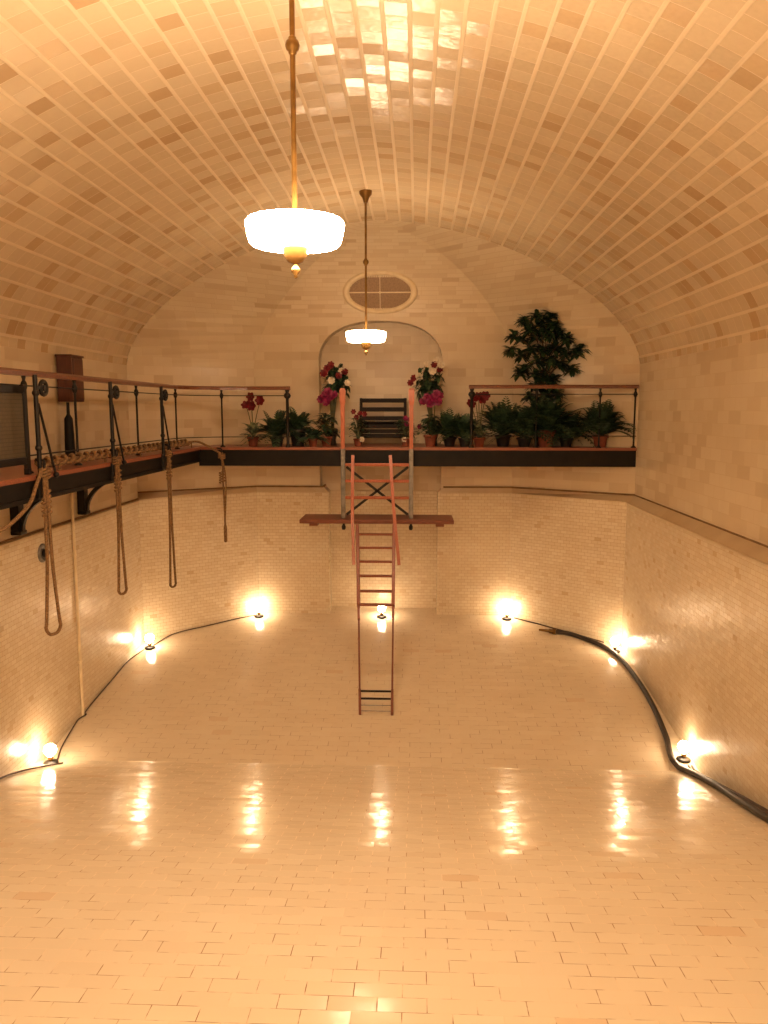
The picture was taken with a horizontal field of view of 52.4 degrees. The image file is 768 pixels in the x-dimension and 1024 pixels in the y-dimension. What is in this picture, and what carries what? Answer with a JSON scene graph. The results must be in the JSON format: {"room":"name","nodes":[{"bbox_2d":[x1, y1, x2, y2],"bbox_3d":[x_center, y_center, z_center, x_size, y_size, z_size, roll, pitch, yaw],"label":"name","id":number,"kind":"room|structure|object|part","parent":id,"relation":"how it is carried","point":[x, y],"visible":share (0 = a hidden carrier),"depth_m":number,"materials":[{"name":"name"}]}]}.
{"room":"indoor swimming pool","nodes":[
{"label":"indoor swimming pool","id":0,"kind":"room"},
{"bbox_2d":[0,346,137,541],"bbox_3d":[-4.551,-0.135,4.963,0.135,2.501,16.500,0,7,2],"label":"wall","id":1,"kind":"structure","parent":0,"point":[93,416],"depth_m":10.78,"materials":[{"name":"tile"}]},
{"bbox_2d":[55,354,83,455],"bbox_3d":[-4.252,-1.450,10.632,0.230,1.352,0.393,0,7,2],"label":"upper cabinet","id":2,"kind":"object","parent":1,"relation":"attached to","point":[65,363],"visible":0.84,"depth_m":10.47,"materials":[{"name":"brown wood"}]},
{"bbox_3d":[-4.147,-1.798,10.584,0.020,0.540,0.300,0,7,2],"label":"door","id":3,"kind":"part","parent":2,"relation":"part of","materials":[{"name":"brown wood"}]},
{"bbox_2d":[0,500,138,547],"bbox_3d":[-4.530,0.812,5.087,0.175,0.130,16.500,0,7,2],"label":"trim","id":4,"kind":"structure","parent":1,"relation":"attached to","point":[136,501],"depth_m":10.24,"materials":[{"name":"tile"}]},
{"bbox_2d":[0,443,636,535],"bbox_3d":[-0.356,0.298,5.653,8.405,0.823,17.995,0,7,2],"label":"gallery","id":5,"kind":"object","parent":1,"relation":"attached to","point":[16,488],"visible":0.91,"depth_m":12.89,"materials":[{"name":"brown wood"}]},
{"bbox_2d":[0,384,31,474],"bbox_3d":[-3.471,-0.666,6.545,0.050,0.857,1.930,0,7,2],"label":"screen panel","id":6,"kind":"object","parent":5,"relation":"on","point":[14,424],"visible":1,"depth_m":7.25,"materials":[{"name":"black metal"}]},
{"bbox_2d":[32,375,58,498],"bbox_3d":[-3.282,-0.729,7.569,0.068,1.177,0.381,1,7,5],"label":"post","id":7,"kind":"object","parent":5,"relation":"on","point":[38,388],"visible":0.94,"depth_m":7.44,"materials":[{"name":"black metal"}]},
{"bbox_2d":[0,468,42,532],"bbox_3d":[-3.305,-0.038,6.516,0.036,0.519,1.974,0,7,2],"label":"rope","id":8,"kind":"object","parent":7,"relation":"hanging from","point":[40,473],"visible":1,"depth_m":7.18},
{"bbox_3d":[-3.295,-0.711,7.431,0.068,1.177,0.100,0,7,2],"label":"post","id":9,"kind":"part","parent":7,"relation":"part of","materials":[{"name":"black metal"}]},
{"bbox_2d":[35,458,61,635],"bbox_3d":[-3.254,0.353,7.578,0.179,1.748,0.114,-5,9,-32],"label":"rope","id":10,"kind":"object","parent":7,"relation":"hanging from","point":[46,507],"visible":0.99,"depth_m":7.56,"materials":[{"name":"brown fabric"}]},
{"bbox_2d":[108,382,126,481],"bbox_3d":[-3.208,-0.966,9.382,0.068,1.177,0.381,1,7,5],"label":"post","id":11,"kind":"object","parent":5,"relation":"attached to","point":[114,392],"visible":0.98,"depth_m":9.25,"materials":[{"name":"black metal"}]},
{"bbox_3d":[-3.220,-0.948,9.244,0.068,1.177,0.100,0,7,2],"label":"post","id":12,"kind":"part","parent":11,"relation":"part of","materials":[{"name":"black metal"}]},
{"bbox_2d":[109,449,127,594],"bbox_3d":[-3.184,0.131,9.389,0.146,1.778,0.104,-5,9,-34],"label":"rope","id":13,"kind":"object","parent":11,"relation":"hanging from","point":[116,461],"visible":1,"depth_m":9.37,"materials":[{"name":"brown fabric"}]},
{"bbox_2d":[34,439,219,469],"bbox_3d":[-3.069,-0.738,10.304,0.540,0.296,5.493,0,7,2],"label":"rope","id":14,"kind":"object","parent":5,"relation":"on","point":[71,458],"visible":0.84,"depth_m":9.28,"materials":[{"name":"fabric"}]},
{"bbox_2d":[165,444,176,587],"bbox_3d":[-3.108,0.066,11.349,0.140,2.118,0.101,-6,9,-38],"label":"rope","id":15,"kind":"object","parent":14,"relation":"hanging from","point":[168,453],"visible":0.99,"depth_m":11.32,"materials":[{"name":"brown fabric"}]},
{"bbox_2d":[0,367,290,472],"bbox_3d":[-2.758,-0.527,4.919,1.767,1.004,16.459,0,7,2],"label":"gallery railing","id":16,"kind":"object","parent":5,"relation":"on","point":[23,373],"visible":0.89,"depth_m":10.59,"materials":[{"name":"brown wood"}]},
{"bbox_3d":[-2.746,-0.871,4.848,1.718,0.014,16.408,0,7,2],"label":"rail rod","id":17,"kind":"part","parent":16,"relation":"part of","materials":[{"name":"black metal"}]},
{"bbox_3d":[-2.764,-0.994,4.851,1.756,0.060,16.445,0,7,2],"label":"handrail","id":18,"kind":"part","parent":16,"relation":"part of","materials":[{"name":"brown wood"}]},
{"bbox_3d":[-2.746,-0.197,4.936,1.718,0.014,16.408,0,7,2],"label":"rail rod","id":19,"kind":"part","parent":16,"relation":"part of","materials":[{"name":"black metal"}]},
{"bbox_3d":[-1.605,-1.556,12.984,0.125,0.952,0.119,0,7,2],"label":"post","id":20,"kind":"part","parent":16,"relation":"part of","materials":[{"name":"black metal"}]},
{"bbox_2d":[159,386,172,469],"bbox_3d":[-3.132,-1.206,11.215,0.068,1.177,0.381,1,7,5],"label":"post","id":21,"kind":"object","parent":5,"relation":"attached to","point":[163,393],"visible":0.86,"depth_m":11.08,"materials":[{"name":"black metal"}]},
{"bbox_3d":[-3.145,-1.188,11.076,0.068,1.177,0.100,0,7,2],"label":"post","id":22,"kind":"part","parent":21,"relation":"part of","materials":[{"name":"black metal"}]},
{"bbox_2d":[216,447,226,541],"bbox_3d":[-2.711,-0.281,13.095,0.157,1.602,0.057,0,7,2],"label":"rope","id":23,"kind":"object","parent":5,"relation":"hanging from","point":[221,455],"visible":1,"depth_m":13.06,"materials":[{"name":"brown fabric"}]},
{"bbox_2d":[240,392,264,445],"bbox_3d":[-2.261,-1.582,13.322,0.504,0.917,0.374,0,7,2],"label":"flowering plant","id":24,"kind":"object","parent":5,"relation":"on","point":[259,400],"visible":0.86,"depth_m":13.25,"materials":[{"name":"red plant"}]},
{"bbox_3d":[-2.223,-1.611,13.296,0.252,0.694,0.035,0,7,2],"label":"stem","id":25,"kind":"part","parent":24,"relation":"part of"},
{"bbox_3d":[-2.242,-1.205,13.359,0.208,0.160,0.205,0,7,2],"label":"pot","id":26,"kind":"part","parent":24,"relation":"part of","materials":[{"name":"ceramic"}]},
{"bbox_2d":[237,410,308,446],"bbox_3d":[-1.784,-1.429,13.280,1.176,0.624,1.184,4,8,29],"label":"potted fern","id":27,"kind":"object","parent":5,"relation":"on","point":[276,441],"visible":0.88,"depth_m":13.22,"materials":[{"name":"green plant"}]},
{"bbox_2d":[270,437,283,446],"bbox_3d":[-1.832,-1.206,13.362,0.250,0.160,0.246,0,7,2],"label":"pot","id":28,"kind":"object","parent":27,"relation":"attached to","point":[276,439],"depth_m":13.28,"materials":[{"name":"ceramic"}]},
{"bbox_2d":[272,407,321,446],"bbox_3d":[-1.447,-1.468,13.351,1.063,0.682,0.743,0,7,2],"label":"potted fern","id":29,"kind":"object","parent":5,"relation":"on","point":[299,422],"visible":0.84,"depth_m":13.22,"materials":[{"name":"green plant"}]},
{"bbox_2d":[289,429,306,446],"bbox_3d":[-1.472,-1.273,13.338,0.312,0.300,0.307,0,7,2],"label":"pot","id":30,"kind":"object","parent":29,"relation":"attached to","point":[294,441],"depth_m":13.24,"materials":[{"name":"ceramic"}]},
{"bbox_2d":[295,427,330,446],"bbox_3d":[-1.202,-1.270,13.185,0.677,0.333,0.578,0,7,2],"label":"potted fern","id":31,"kind":"object","parent":5,"relation":"on","point":[311,437],"visible":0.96,"depth_m":13.17,"materials":[{"name":"green plant"}]},
{"bbox_2d":[308,438,317,446],"bbox_3d":[-1.206,-1.180,13.239,0.177,0.140,0.174,0,7,2],"label":"pot","id":32,"kind":"object","parent":31,"relation":"attached to","point":[312,443],"depth_m":13.18,"materials":[{"name":"ceramic"}]},
{"bbox_2d":[315,412,339,446],"bbox_3d":[-0.970,-1.407,13.269,0.458,0.584,0.461,-5,9,-32],"label":"leafy plant","id":33,"kind":"object","parent":5,"relation":"on","point":[325,427],"visible":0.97,"depth_m":13.25,"materials":[{"name":"green plant"}]},
{"bbox_3d":[-0.983,-1.204,13.307,0.208,0.170,0.205,0,7,2],"label":"pot","id":34,"kind":"part","parent":33,"relation":"part of","materials":[{"name":"ceramic"}]},
{"bbox_3d":[-0.962,-1.465,13.278,0.208,0.395,0.213,-3,8,-20],"label":"stem","id":35,"kind":"part","parent":33,"relation":"part of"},
{"bbox_2d":[317,361,351,445],"bbox_3d":[-0.850,-1.879,13.548,0.612,1.447,0.455,0,7,2],"label":"flower arrangement","id":36,"kind":"object","parent":5,"relation":"on","point":[337,378],"visible":0.91,"depth_m":13.40,"materials":[{"name":"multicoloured plant"}]},
{"bbox_3d":[-0.878,-1.867,13.536,0.179,1.128,0.118,0,7,2],"label":"stem","id":37,"kind":"part","parent":36,"relation":"part of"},
{"bbox_2d":[348,409,370,445],"bbox_3d":[-0.429,-1.448,13.389,0.440,0.634,0.368,0,7,2],"label":"leafy plant","id":38,"kind":"object","parent":5,"relation":"on","point":[358,441],"visible":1,"depth_m":13.37,"materials":[{"name":"green plant"}]},
{"bbox_3d":[-0.448,-1.200,13.437,0.166,0.130,0.164,0,7,2],"label":"pot","id":39,"kind":"part","parent":38,"relation":"part of","materials":[{"name":"ceramic"}]},
{"bbox_3d":[-0.442,-1.429,13.404,0.253,0.365,0.206,0,7,2],"label":"stem","id":40,"kind":"part","parent":38,"relation":"part of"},
{"bbox_2d":[299,388,453,529],"bbox_3d":[-0.112,-0.894,13.110,2.560,2.333,0.720,0,7,2],"label":"frame","id":41,"kind":"object","parent":5,"relation":"attached to","point":[344,518],"visible":1,"depth_m":12.94,"materials":[{"name":"wood"}]},
{"bbox_3d":[-0.680,-1.537,12.848,0.098,0.990,0.070,0,7,2],"label":"hand post","id":42,"kind":"part","parent":41,"relation":"part of","materials":[{"name":"orange wood"}]},
{"bbox_3d":[-0.680,-0.479,12.986,0.075,1.183,0.050,0,7,2],"label":"post","id":43,"kind":"part","parent":41,"relation":"part of","materials":[{"name":"grey metal"}]},
{"bbox_3d":[0.449,-0.473,12.940,0.075,1.183,0.050,0,7,2],"label":"post","id":44,"kind":"part","parent":41,"relation":"part of","materials":[{"name":"grey metal"}]},
{"bbox_3d":[0.449,-1.531,12.802,0.098,0.990,0.070,0,7,2],"label":"hand post","id":45,"kind":"part","parent":41,"relation":"part of","materials":[{"name":"orange wood"}]},
{"bbox_2d":[357,398,406,444],"bbox_3d":[-0.027,-1.611,13.886,0.860,0.836,0.655,0,7,2],"label":"slatted bench","id":46,"kind":"object","parent":5,"relation":"on","point":[373,421],"visible":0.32,"depth_m":14.05,"materials":[{"name":"brown wood"}]},
{"bbox_3d":[-0.039,-1.330,13.620,0.800,0.070,0.030,0,7,2],"label":"rail","id":47,"kind":"part","parent":46,"relation":"part of","materials":[{"name":"brown wood"}]},
{"bbox_3d":[-0.039,-1.410,13.610,0.800,0.070,0.030,0,7,2],"label":"rail","id":48,"kind":"part","parent":46,"relation":"part of","materials":[{"name":"brown wood"}]},
{"bbox_3d":[-0.039,-1.499,13.598,0.800,0.070,0.030,0,7,2],"label":"rail","id":49,"kind":"part","parent":46,"relation":"part of","materials":[{"name":"brown wood"}]},
{"bbox_3d":[0.381,-1.635,14.073,0.050,0.836,0.246,0,7,2],"label":"post","id":50,"kind":"part","parent":46,"relation":"part of","materials":[{"name":"brown wood"}]},
{"bbox_2d":[395,416,419,445],"bbox_3d":[0.391,-1.387,13.341,0.458,0.524,0.351,0,7,2],"label":"leafy plant","id":51,"kind":"object","parent":5,"relation":"on","point":[405,442],"visible":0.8,"depth_m":13.30,"materials":[{"name":"green plant"}]},
{"bbox_3d":[0.371,-1.192,13.374,0.166,0.130,0.164,0,7,2],"label":"pot","id":52,"kind":"part","parent":51,"relation":"part of","materials":[{"name":"ceramic"}]},
{"bbox_3d":[0.384,-1.407,13.333,0.228,0.336,0.175,-1,8,-10],"label":"stem","id":53,"kind":"part","parent":51,"relation":"part of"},
{"bbox_2d":[407,356,445,445],"bbox_3d":[0.733,-1.907,13.461,0.674,1.524,0.442,0,7,2],"label":"flower arrangement","id":54,"kind":"object","parent":5,"relation":"on","point":[432,395],"visible":0.94,"depth_m":13.34,"materials":[{"name":"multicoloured plant"}]},
{"bbox_3d":[0.771,-1.804,13.462,0.264,1.025,0.136,0,7,2],"label":"stem","id":55,"kind":"part","parent":54,"relation":"part of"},
{"bbox_2d":[414,414,446,446],"bbox_3d":[0.780,-1.386,13.214,0.543,0.555,0.438,-3,8,-21],"label":"leafy plant","id":56,"kind":"object","parent":5,"relation":"on","point":[430,442],"visible":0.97,"depth_m":13.16,"materials":[{"name":"green plant"}]},
{"bbox_3d":[0.785,-1.209,13.234,0.229,0.200,0.225,0,7,2],"label":"pot","id":57,"kind":"part","parent":56,"relation":"part of","materials":[{"name":"ceramic"}]},
{"bbox_3d":[0.787,-1.457,13.198,0.330,0.347,0.184,-1,8,-9],"label":"stem","id":58,"kind":"part","parent":56,"relation":"part of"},
{"bbox_2d":[426,408,475,446],"bbox_3d":[1.162,-1.437,13.210,1.025,0.658,0.773,0,7,2],"label":"potted fern","id":59,"kind":"object","parent":5,"relation":"on","point":[451,421],"visible":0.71,"depth_m":13.18,"materials":[{"name":"green plant"}]},
{"bbox_2d":[442,437,456,446],"bbox_3d":[1.119,-1.201,13.322,0.250,0.160,0.246,0,7,2],"label":"pot","id":60,"kind":"object","parent":59,"relation":"attached to","point":[449,441],"depth_m":13.24,"materials":[{"name":"ceramic"}]},
{"bbox_2d":[438,413,487,446],"bbox_3d":[1.265,-1.370,13.063,0.962,0.564,0.754,2,8,17],"label":"potted fern","id":61,"kind":"object","parent":5,"relation":"on","point":[464,421],"visible":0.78,"depth_m":13.08,"materials":[{"name":"green plant"}]},
{"bbox_2d":[458,438,469,446],"bbox_3d":[1.364,-1.179,13.194,0.229,0.150,0.225,0,7,2],"label":"pot","id":62,"kind":"object","parent":61,"relation":"attached to","point":[463,443],"depth_m":13.12,"materials":[{"name":"ceramic"}]},
{"bbox_2d":[467,391,493,446],"bbox_3d":[1.580,-1.553,13.050,0.544,0.929,0.379,0,7,2],"label":"flowering plant","id":63,"kind":"object","parent":5,"relation":"on","point":[479,442],"visible":0.87,"depth_m":13.02,"materials":[{"name":"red plant"}]},
{"bbox_3d":[1.571,-1.586,13.062,0.252,0.705,0.035,0,7,2],"label":"stem","id":64,"kind":"part","parent":63,"relation":"part of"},
{"bbox_3d":[1.601,-1.175,13.124,0.208,0.160,0.205,0,7,2],"label":"pot","id":65,"kind":"part","parent":63,"relation":"part of","materials":[{"name":"ceramic"}]},
{"bbox_2d":[473,396,539,446],"bbox_3d":[2.094,-1.532,13.219,1.489,0.844,1.090,2,8,17],"label":"potted fern","id":66,"kind":"object","parent":5,"relation":"on","point":[500,413],"visible":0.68,"depth_m":13.13,"materials":[{"name":"green plant"}]},
{"bbox_2d":[494,434,511,446],"bbox_3d":[2.029,-1.218,13.303,0.291,0.200,0.287,0,7,2],"label":"pot","id":67,"kind":"object","parent":66,"relation":"attached to","point":[503,441],"depth_m":13.21,"materials":[{"name":"ceramic"}]},
{"bbox_2d":[484,409,560,446],"bbox_3d":[2.328,-1.437,13.034,1.303,0.704,1.178,0,7,2],"label":"potted fern","id":68,"kind":"object","parent":5,"relation":"on","point":[522,442],"visible":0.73,"depth_m":12.97,"materials":[{"name":"green plant"}]},
{"bbox_2d":[516,437,531,446],"bbox_3d":[2.363,-1.178,13.153,0.270,0.160,0.266,0,7,2],"label":"pot","id":69,"kind":"object","parent":68,"relation":"attached to","point":[522,442],"depth_m":13.07,"materials":[{"name":"ceramic"}]},
{"bbox_2d":[487,393,589,446],"bbox_3d":[2.632,-1.538,13.044,1.682,0.902,1.210,5,9,35],"label":"potted fern","id":70,"kind":"object","parent":5,"relation":"on","point":[549,412],"visible":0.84,"depth_m":12.90,"materials":[{"name":"green plant"}]},
{"bbox_2d":[537,430,555,446],"bbox_3d":[2.722,-1.234,13.111,0.333,0.280,0.328,0,7,2],"label":"pot","id":71,"kind":"object","parent":70,"relation":"attached to","point":[542,443],"depth_m":13.01,"materials":[{"name":"ceramic"}]},
{"bbox_2d":[502,309,592,445],"bbox_3d":[2.724,-2.278,13.320,1.494,2.297,0.661,0,7,2],"label":"bush","id":72,"kind":"object","parent":5,"relation":"on","point":[543,376],"visible":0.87,"depth_m":13.21,"materials":[{"name":"green plant"}]},
{"bbox_2d":[468,385,638,447],"bbox_3d":[2.763,-1.569,12.810,2.768,1.024,0.119,0,7,2],"label":"gallery railing","id":73,"kind":"object","parent":5,"relation":"on","point":[471,393],"visible":0.98,"depth_m":12.73,"materials":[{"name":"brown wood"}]},
{"bbox_3d":[1.443,-1.550,12.860,0.125,0.972,0.119,0,7,2],"label":"post","id":74,"kind":"part","parent":73,"relation":"part of","materials":[{"name":"black metal"}]},
{"bbox_3d":[2.764,-1.251,12.845,2.745,0.014,0.016,0,7,2],"label":"rail rod","id":75,"kind":"part","parent":73,"relation":"part of","materials":[{"name":"black metal"}]},
{"bbox_3d":[2.764,-2.046,12.741,2.745,0.060,0.090,0,7,2],"label":"handrail","id":76,"kind":"part","parent":73,"relation":"part of","materials":[{"name":"brown wood"}]},
{"bbox_3d":[2.764,-1.925,12.756,2.745,0.014,0.016,0,7,2],"label":"rail rod","id":77,"kind":"part","parent":73,"relation":"part of","materials":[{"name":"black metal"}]},
{"bbox_2d":[537,410,596,446],"bbox_3d":[3.012,-1.382,12.952,1.123,0.616,0.954,5,9,35],"label":"potted fern","id":78,"kind":"object","parent":5,"relation":"on","point":[565,441],"visible":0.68,"depth_m":12.98,"materials":[{"name":"green plant"}]},
{"bbox_2d":[558,438,572,446],"bbox_3d":[3.063,-1.172,13.145,0.250,0.150,0.246,0,7,2],"label":"pot","id":79,"kind":"object","parent":78,"relation":"attached to","point":[568,442],"depth_m":13.07,"materials":[{"name":"ceramic"}]},
{"bbox_2d":[569,399,636,447],"bbox_3d":[3.487,-1.441,12.731,1.138,0.791,0.756,5,9,35],"label":"potted fern","id":80,"kind":"object","parent":5,"relation":"on","point":[608,419],"visible":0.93,"depth_m":12.82,"materials":[{"name":"green plant"}]},
{"bbox_2d":[592,435,608,447],"bbox_3d":[3.597,-1.176,12.982,0.270,0.200,0.266,0,7,2],"label":"pot","id":81,"kind":"object","parent":80,"relation":"attached to","point":[603,440],"depth_m":12.90,"materials":[{"name":"ceramic"}]},
{"bbox_2d":[0,484,767,547],"bbox_3d":[-0.367,0.706,5.720,8.456,0.123,18.122,0,7,2],"label":"trim","id":82,"kind":"structure","parent":1,"relation":"attached to","point":[324,485],"depth_m":13.09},
{"bbox_2d":[0,502,143,776],"bbox_3d":[-4.461,2.424,5.219,0.001,3.160,16.350,0,7,2],"label":"wall","id":83,"kind":"structure","parent":0,"point":[40,698],"depth_m":10.27,"materials":[{"name":"tile"}]},
{"bbox_2d":[38,543,49,562],"bbox_3d":[-4.229,0.512,9.738,0.080,0.240,0.240,0,7,2],"label":"wall fitting","id":84,"kind":"object","parent":83,"relation":"attached to","point":[41,550],"visible":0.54,"depth_m":9.69,"materials":[{"name":"grey metal"}]},
{"bbox_2d":[70,493,84,715],"bbox_3d":[-4.210,1.219,10.698,0.047,3.272,0.070,0,7,2],"label":"drain pipe","id":85,"kind":"object","parent":83,"relation":"attached to","point":[74,554],"visible":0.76,"depth_m":10.69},
{"bbox_2d":[139,490,626,645],"bbox_3d":[-0.038,1.276,13.996,8.120,3.160,1.700,0,7,2],"label":"wall","id":86,"kind":"structure","parent":0,"point":[556,562],"depth_m":14.28,"materials":[{"name":"tile"}]},
{"bbox_2d":[127,220,639,493],"bbox_3d":[-0.035,-2.413,13.592,8.440,4.780,1.555,0,7,2],"label":"wall","id":87,"kind":"structure","parent":0,"point":[247,321],"depth_m":13.71,"materials":[{"name":"tile"}]},
{"bbox_2d":[343,271,416,313],"bbox_3d":[-0.069,-3.883,13.776,1.320,0.751,0.280,0,7,2],"label":"window","id":88,"kind":"structure","parent":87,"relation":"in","point":[397,292],"depth_m":13.75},
{"bbox_2d":[138,486,632,501],"bbox_3d":[-0.036,-0.344,13.815,8.440,0.100,1.760,0,7,2],"label":"trim","id":89,"kind":"structure","parent":87,"relation":"attached to","point":[153,495],"depth_m":13.97,"materials":[{"name":"tile"}]},
{"bbox_2d":[0,607,767,1023],"bbox_3d":[-0.365,2.856,6.091,8.600,1.476,18.500,0,7,2],"label":"floor","id":90,"kind":"structure","parent":0,"point":[223,835],"depth_m":6.32,"materials":[{"name":"tile"}]},
{"bbox_2d":[0,762,62,778],"bbox_3d":[-4.268,2.830,7.570,0.250,1.006,3.918,1,7,7],"label":"power cable","id":91,"kind":"object","parent":90,"relation":"on","point":[59,762],"visible":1,"depth_m":9.15,"materials":[{"name":"rubber"}]},
{"bbox_2d":[43,744,58,764],"bbox_3d":[-4.089,2.967,9.559,0.180,0.257,0.180,0,7,2],"label":"footlight","id":92,"kind":"object","parent":90,"relation":"on","point":[49,750],"visible":0.94,"depth_m":9.52,"materials":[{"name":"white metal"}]},
{"bbox_3d":[-4.089,2.918,9.553,0.152,0.159,0.152,0,7,2],"label":"bulb","id":93,"kind":"part","parent":92,"relation":"part of","materials":[{"name":"white"}]},
{"bbox_2d":[57,649,143,759],"bbox_3d":[-4.126,2.706,11.361,0.190,0.392,3.447,0,7,1],"label":"power cable","id":94,"kind":"object","parent":90,"relation":"on","point":[143,649],"visible":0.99,"depth_m":11.13,"materials":[{"name":"rubber"}]},
{"bbox_2d":[144,634,154,649],"bbox_3d":[-3.941,2.172,13.113,0.180,0.257,0.180,0,7,2],"label":"footlight","id":95,"kind":"object","parent":90,"relation":"on","point":[149,638],"visible":1,"depth_m":13.07,"materials":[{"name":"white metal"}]},
{"bbox_3d":[-3.941,2.123,13.107,0.152,0.159,0.152,0,7,2],"label":"bulb","id":96,"kind":"part","parent":95,"relation":"part of","materials":[{"name":"white"}]},
{"bbox_2d":[154,615,254,644],"bbox_3d":[-3.224,2.076,13.953,2.021,0.179,0.238,-7,10,-42],"label":"power cable","id":97,"kind":"object","parent":90,"relation":"on","point":[250,615],"visible":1,"depth_m":13.99,"materials":[{"name":"rubber"}]},
{"bbox_2d":[254,603,263,617],"bbox_3d":[-2.323,1.823,14.485,0.180,0.257,0.180,0,7,2],"label":"footlight","id":98,"kind":"object","parent":90,"relation":"on","point":[258,607],"visible":1,"depth_m":14.44,"materials":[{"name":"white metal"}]},
{"bbox_3d":[-2.323,1.775,14.479,0.152,0.159,0.152,0,7,2],"label":"bulb","id":99,"kind":"part","parent":98,"relation":"part of","materials":[{"name":"white"}]},
{"bbox_2d":[351,455,400,714],"bbox_3d":[-0.169,0.953,11.802,0.821,3.498,2.373,0,7,2],"label":"pool ladder","id":100,"kind":"object","parent":90,"relation":"on","point":[394,534],"visible":1,"depth_m":12.32,"materials":[{"name":"metal"},{"name":"orange painted metal"},{"name":"black metal"}]},
{"bbox_3d":[-0.501,-0.043,12.549,0.071,1.716,0.663,0,7,-3],"label":"handrail","id":101,"kind":"part","parent":100,"relation":"part of","materials":[{"name":"orange wood"}]},
{"bbox_3d":[0.154,-0.039,12.519,0.093,1.718,0.686,-2,8,-12],"label":"handrail","id":102,"kind":"part","parent":100,"relation":"part of","materials":[{"name":"orange wood"}]},
{"bbox_2d":[377,606,385,618],"bbox_3d":[-0.043,1.828,14.422,0.180,0.257,0.180,0,7,2],"label":"footlight","id":103,"kind":"object","parent":90,"relation":"on","point":[381,609],"visible":0.87,"depth_m":14.37,"materials":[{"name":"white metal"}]},
{"bbox_3d":[-0.043,1.780,14.416,0.152,0.159,0.152,0,7,2],"label":"bulb","id":104,"kind":"part","parent":103,"relation":"part of","materials":[{"name":"white"}]},
{"bbox_2d":[502,606,511,620],"bbox_3d":[2.253,1.848,14.300,0.180,0.257,0.180,0,7,2],"label":"footlight","id":105,"kind":"object","parent":90,"relation":"on","point":[506,609],"visible":1,"depth_m":14.25,"materials":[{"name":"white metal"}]},
{"bbox_3d":[2.253,1.799,14.294,0.152,0.159,0.152,0,7,2],"label":"bulb","id":106,"kind":"part","parent":105,"relation":"part of","materials":[{"name":"white"}]},
{"bbox_2d":[514,617,603,642],"bbox_3d":[3.068,2.077,13.795,1.748,0.146,0.044,6,10,40],"label":"power cable","id":107,"kind":"object","parent":90,"relation":"on","point":[514,617],"visible":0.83,"depth_m":13.95,"materials":[{"name":"rubber"}]},
{"bbox_2d":[610,637,619,652],"bbox_3d":[3.816,2.191,12.888,0.180,0.257,0.180,0,7,2],"label":"footlight","id":108,"kind":"object","parent":90,"relation":"on","point":[615,641],"visible":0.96,"depth_m":12.84,"materials":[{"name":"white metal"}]},
{"bbox_3d":[3.816,2.142,12.882,0.152,0.159,0.152,0,7,2],"label":"bulb","id":109,"kind":"part","parent":108,"relation":"part of","materials":[{"name":"white"}]},
{"bbox_2d":[539,629,767,822],"bbox_3d":[3.602,2.567,9.316,1.017,1.207,9.053,-1,7,-5],"label":"hose","id":110,"kind":"object","parent":90,"relation":"on","point":[742,802],"visible":1,"depth_m":9.98,"materials":[{"name":"black rubber"}]},
{"bbox_2d":[676,740,690,763],"bbox_3d":[3.739,2.977,9.724,0.180,0.257,0.180,0,7,2],"label":"footlight","id":111,"kind":"object","parent":90,"relation":"on","point":[684,747],"visible":0.99,"depth_m":9.68,"materials":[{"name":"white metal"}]},
{"bbox_3d":[3.739,2.929,9.717,0.152,0.159,0.152,0,7,2],"label":"bulb","id":112,"kind":"part","parent":111,"relation":"part of","materials":[{"name":"white"}]},
{"bbox_2d":[687,765,767,813],"bbox_3d":[3.697,2.901,7.671,0.085,0.967,3.754,0,7,2],"label":"power cable","id":113,"kind":"object","parent":90,"relation":"on","point":[757,805],"visible":0.38,"depth_m":8.02,"materials":[{"name":"rubber"}]},
{"bbox_2d":[0,0,767,364],"bbox_3d":[-0.401,-2.483,4.486,8.440,2.280,16.500,0,7,2],"label":"ceiling","id":114,"kind":"structure","parent":0,"point":[617,147],"depth_m":7.46,"materials":[{"name":"tile"}]},
{"bbox_2d":[245,0,343,278],"bbox_3d":[-0.522,-2.504,4.468,0.580,2.266,0.580,0,7,2],"label":"pendant lamp","id":115,"kind":"object","parent":114,"relation":"hanging from","point":[296,233],"visible":1,"depth_m":4.43,"materials":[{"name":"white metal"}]},
{"bbox_3d":[-0.522,-2.558,4.461,0.030,1.836,0.032,0,7,2],"label":"rod","id":116,"kind":"part","parent":115,"relation":"part of","materials":[{"name":"gold metal"}]},
{"bbox_3d":[-0.522,-1.638,4.582,0.580,0.150,0.580,0,7,2],"label":"lamp shade","id":117,"kind":"part","parent":115,"relation":"part of","materials":[{"name":"white"}]},
{"bbox_2d":[346,189,385,354],"bbox_3d":[-0.255,-3.355,10.977,0.580,2.266,0.580,0,7,2],"label":"pendant lamp","id":118,"kind":"object","parent":114,"relation":"hanging from","point":[365,337],"visible":1,"depth_m":10.89,"materials":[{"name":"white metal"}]},
{"bbox_3d":[-0.255,-3.409,10.970,0.030,1.836,0.032,0,7,2],"label":"rod","id":119,"kind":"part","parent":118,"relation":"part of","materials":[{"name":"gold metal"}]},
{"bbox_3d":[-0.255,-2.489,11.091,0.580,0.150,0.580,0,7,2],"label":"lamp shade","id":120,"kind":"part","parent":118,"relation":"part of","materials":[{"name":"white"}]},
{"bbox_2d":[621,505,767,808],"bbox_3d":[3.652,2.467,4.891,0.001,3.160,16.350,0,7,2],"label":"wall","id":121,"kind":"structure","parent":0,"point":[695,615],"depth_m":9.39,"materials":[{"name":"tile"}]},
{"bbox_2d":[635,338,767,545],"bbox_3d":[3.815,-0.091,4.626,0.001,2.501,16.500,0,7,2],"label":"wall","id":122,"kind":"structure","parent":0,"point":[702,451],"depth_m":9.60,"materials":[{"name":"tile"}]},
{"bbox_2d":[626,496,767,566],"bbox_3d":[3.728,0.856,4.753,0.175,0.130,16.500,0,7,2],"label":"trim","id":123,"kind":"structure","parent":122,"relation":"attached to","point":[757,553],"depth_m":9.43,"materials":[{"name":"tile"}]}
]}

